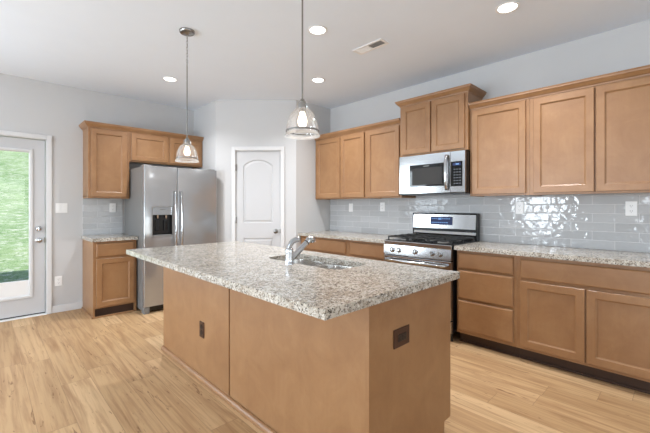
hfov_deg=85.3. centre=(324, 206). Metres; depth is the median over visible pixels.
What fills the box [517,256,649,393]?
base cabinet
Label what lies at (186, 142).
socket
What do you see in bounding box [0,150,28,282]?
lawn
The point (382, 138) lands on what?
upper cabinet
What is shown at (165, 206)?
refrigerator
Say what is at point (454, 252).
oven
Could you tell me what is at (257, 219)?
door
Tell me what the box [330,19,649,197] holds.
wall
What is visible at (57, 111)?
wall
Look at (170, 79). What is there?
recessed light
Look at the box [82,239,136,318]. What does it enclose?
base cabinet
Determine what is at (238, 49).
ceiling
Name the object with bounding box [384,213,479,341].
gas range
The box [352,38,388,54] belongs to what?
ceiling vent
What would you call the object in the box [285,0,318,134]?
pendant light
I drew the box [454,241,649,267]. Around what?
countertop
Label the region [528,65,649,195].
upper cabinet
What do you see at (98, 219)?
tile backsplash
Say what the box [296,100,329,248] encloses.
wall
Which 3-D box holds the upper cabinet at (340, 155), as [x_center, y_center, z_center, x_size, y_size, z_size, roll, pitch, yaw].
[0.284,-0.557,4.885,0.354,0.915,0.942,0,0,-44]
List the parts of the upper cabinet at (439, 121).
panel, door, crown moulding, panel, door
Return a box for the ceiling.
[0,0,649,109]
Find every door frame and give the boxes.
[0,130,51,313]
[232,146,284,247]
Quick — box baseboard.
[52,301,82,312]
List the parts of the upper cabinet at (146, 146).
door, panel, crown moulding, door, panel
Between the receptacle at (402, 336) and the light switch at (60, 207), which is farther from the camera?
the light switch at (60, 207)
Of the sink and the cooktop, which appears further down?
the sink
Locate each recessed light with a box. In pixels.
[162,77,177,81]
[308,25,326,34]
[311,78,324,82]
[495,1,519,13]
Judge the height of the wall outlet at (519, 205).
0.118 m
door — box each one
[0,136,44,319]
[235,151,279,246]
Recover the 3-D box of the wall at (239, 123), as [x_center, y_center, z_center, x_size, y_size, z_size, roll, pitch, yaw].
[-0.961,-0.099,4.950,1.125,2.757,0.100,0,0,2]
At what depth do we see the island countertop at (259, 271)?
1.87 m
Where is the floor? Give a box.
[0,307,649,432]
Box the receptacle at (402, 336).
[398,332,406,341]
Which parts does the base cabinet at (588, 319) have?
panel, door, shoe moulding, drawer, door, panel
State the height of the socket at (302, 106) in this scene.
0.068 m
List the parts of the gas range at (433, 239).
oven handle, rail, control panel, oven door, display panel, storage drawer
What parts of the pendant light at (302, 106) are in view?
stem, bulb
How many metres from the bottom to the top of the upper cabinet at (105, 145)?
0.915 m
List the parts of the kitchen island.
panel, shoe moulding, panel, panel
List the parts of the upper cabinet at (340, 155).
door, panel, crown moulding, panel, door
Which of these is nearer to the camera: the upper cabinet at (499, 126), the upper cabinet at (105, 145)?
the upper cabinet at (499, 126)
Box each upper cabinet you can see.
[79,120,129,198]
[129,127,203,168]
[313,125,367,199]
[364,118,415,198]
[395,83,486,156]
[468,91,535,196]
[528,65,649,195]
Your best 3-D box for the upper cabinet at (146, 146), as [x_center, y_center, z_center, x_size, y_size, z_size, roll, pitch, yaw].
[-2.252,-0.795,4.962,0.977,0.440,0.354,0,0,-44]
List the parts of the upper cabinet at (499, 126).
panel, door, crown moulding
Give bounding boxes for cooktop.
[386,238,478,246]
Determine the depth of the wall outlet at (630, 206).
2.85 m
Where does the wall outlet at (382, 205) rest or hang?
attached to the tile backsplash at (591, 221)
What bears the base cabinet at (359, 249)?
on the floor
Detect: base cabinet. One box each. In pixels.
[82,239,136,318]
[301,236,348,255]
[349,240,384,260]
[457,250,519,356]
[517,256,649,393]
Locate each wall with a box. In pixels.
[0,73,193,305]
[194,100,215,170]
[216,100,295,248]
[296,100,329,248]
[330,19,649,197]
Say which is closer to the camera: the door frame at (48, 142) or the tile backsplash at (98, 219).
the door frame at (48, 142)
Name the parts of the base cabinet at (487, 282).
drawer, drawer, drawer, shoe moulding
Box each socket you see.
[184,138,189,145]
[298,99,306,111]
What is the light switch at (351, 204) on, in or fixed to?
attached to the tile backsplash at (591, 221)
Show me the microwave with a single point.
(444, 173)
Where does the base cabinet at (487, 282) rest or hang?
on the floor
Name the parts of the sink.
bowl, bowl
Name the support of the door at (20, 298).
in the wall at (57, 111)
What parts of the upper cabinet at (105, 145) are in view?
crown moulding, door, panel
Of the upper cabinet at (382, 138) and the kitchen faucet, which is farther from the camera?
the upper cabinet at (382, 138)
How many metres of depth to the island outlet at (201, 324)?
2.59 m
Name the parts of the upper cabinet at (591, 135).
panel, door, crown moulding, door, panel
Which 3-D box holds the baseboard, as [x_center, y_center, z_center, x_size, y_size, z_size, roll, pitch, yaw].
[-4.883,1.238,2.655,5.115,0.085,0.014,0,0,-44]
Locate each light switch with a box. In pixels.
[56,203,66,212]
[349,203,352,211]
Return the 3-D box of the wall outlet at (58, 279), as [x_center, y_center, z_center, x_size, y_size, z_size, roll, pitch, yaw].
[-3.223,0.903,4.265,0.074,0.118,0.009,0,0,-44]
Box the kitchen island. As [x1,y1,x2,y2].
[161,267,449,432]
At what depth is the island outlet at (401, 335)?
1.63 m
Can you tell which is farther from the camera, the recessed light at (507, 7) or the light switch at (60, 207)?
the light switch at (60, 207)
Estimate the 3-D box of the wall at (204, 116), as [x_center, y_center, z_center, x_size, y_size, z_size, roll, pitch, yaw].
[-1.739,-0.099,5.209,0.100,2.757,0.718,0,0,-44]
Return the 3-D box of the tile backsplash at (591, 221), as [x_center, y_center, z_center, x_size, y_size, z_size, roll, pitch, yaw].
[1.374,0.131,4.010,0.008,0.470,3.720,0,0,-44]
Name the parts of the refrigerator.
freezer door, dispenser panel, dispenser frame, door handle, door handle, fridge door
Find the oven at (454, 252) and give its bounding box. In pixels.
[391,246,456,333]
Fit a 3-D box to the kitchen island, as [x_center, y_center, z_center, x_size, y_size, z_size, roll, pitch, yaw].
[-0.380,0.843,2.566,0.750,0.875,2.347,0,0,-44]
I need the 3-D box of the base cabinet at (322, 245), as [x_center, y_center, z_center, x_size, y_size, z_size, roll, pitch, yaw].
[0.181,0.843,4.808,0.608,0.875,0.905,0,0,-44]
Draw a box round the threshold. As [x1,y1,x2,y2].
[0,313,46,321]
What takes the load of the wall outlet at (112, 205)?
attached to the tile backsplash at (98, 219)
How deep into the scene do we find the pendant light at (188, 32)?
2.96 m
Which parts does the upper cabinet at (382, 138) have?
crown moulding, panel, door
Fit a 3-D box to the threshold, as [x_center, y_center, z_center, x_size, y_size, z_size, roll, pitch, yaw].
[-3.706,1.273,3.923,0.940,0.014,0.230,0,0,-44]
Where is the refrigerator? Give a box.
[125,164,216,314]
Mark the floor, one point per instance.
(70, 371)
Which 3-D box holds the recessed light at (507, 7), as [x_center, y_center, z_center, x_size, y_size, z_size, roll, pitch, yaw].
[1.355,-1.474,2.619,0.164,0.005,0.164,0,0,-44]
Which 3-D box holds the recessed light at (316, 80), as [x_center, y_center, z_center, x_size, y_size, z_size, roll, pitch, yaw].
[-0.082,-1.474,4.122,0.164,0.005,0.164,0,0,-44]
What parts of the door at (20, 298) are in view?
rail, glazing frame, knob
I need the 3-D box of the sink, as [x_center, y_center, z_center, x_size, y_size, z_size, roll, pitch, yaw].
[-0.071,0.499,2.379,0.341,0.189,0.731,0,0,-44]
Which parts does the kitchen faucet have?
lever, spout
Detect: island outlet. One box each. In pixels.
[199,321,203,338]
[393,324,408,349]
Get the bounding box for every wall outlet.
[55,276,61,285]
[110,203,115,211]
[380,202,384,210]
[516,202,523,213]
[625,201,636,215]
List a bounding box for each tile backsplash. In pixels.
[83,198,122,234]
[330,193,649,252]
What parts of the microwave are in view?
door, door handle, control panel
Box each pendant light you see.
[176,27,197,159]
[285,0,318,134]
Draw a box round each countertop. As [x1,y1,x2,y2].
[81,234,137,241]
[126,241,459,319]
[298,231,395,242]
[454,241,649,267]
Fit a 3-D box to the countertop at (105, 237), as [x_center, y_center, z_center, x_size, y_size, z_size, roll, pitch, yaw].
[-2.671,0.385,4.360,0.475,0.038,0.638,0,0,-44]
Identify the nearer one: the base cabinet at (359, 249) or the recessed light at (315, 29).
the recessed light at (315, 29)
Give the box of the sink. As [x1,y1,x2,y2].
[282,259,351,268]
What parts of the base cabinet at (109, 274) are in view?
shoe moulding, drawer, door, panel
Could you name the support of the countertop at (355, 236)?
on the base cabinet at (322, 245)
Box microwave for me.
[399,150,469,195]
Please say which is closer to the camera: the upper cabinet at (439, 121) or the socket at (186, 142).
the socket at (186, 142)
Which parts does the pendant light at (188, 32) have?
chain, bulb, stem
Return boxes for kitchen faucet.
[284,235,314,264]
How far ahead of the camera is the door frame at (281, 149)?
4.88 m

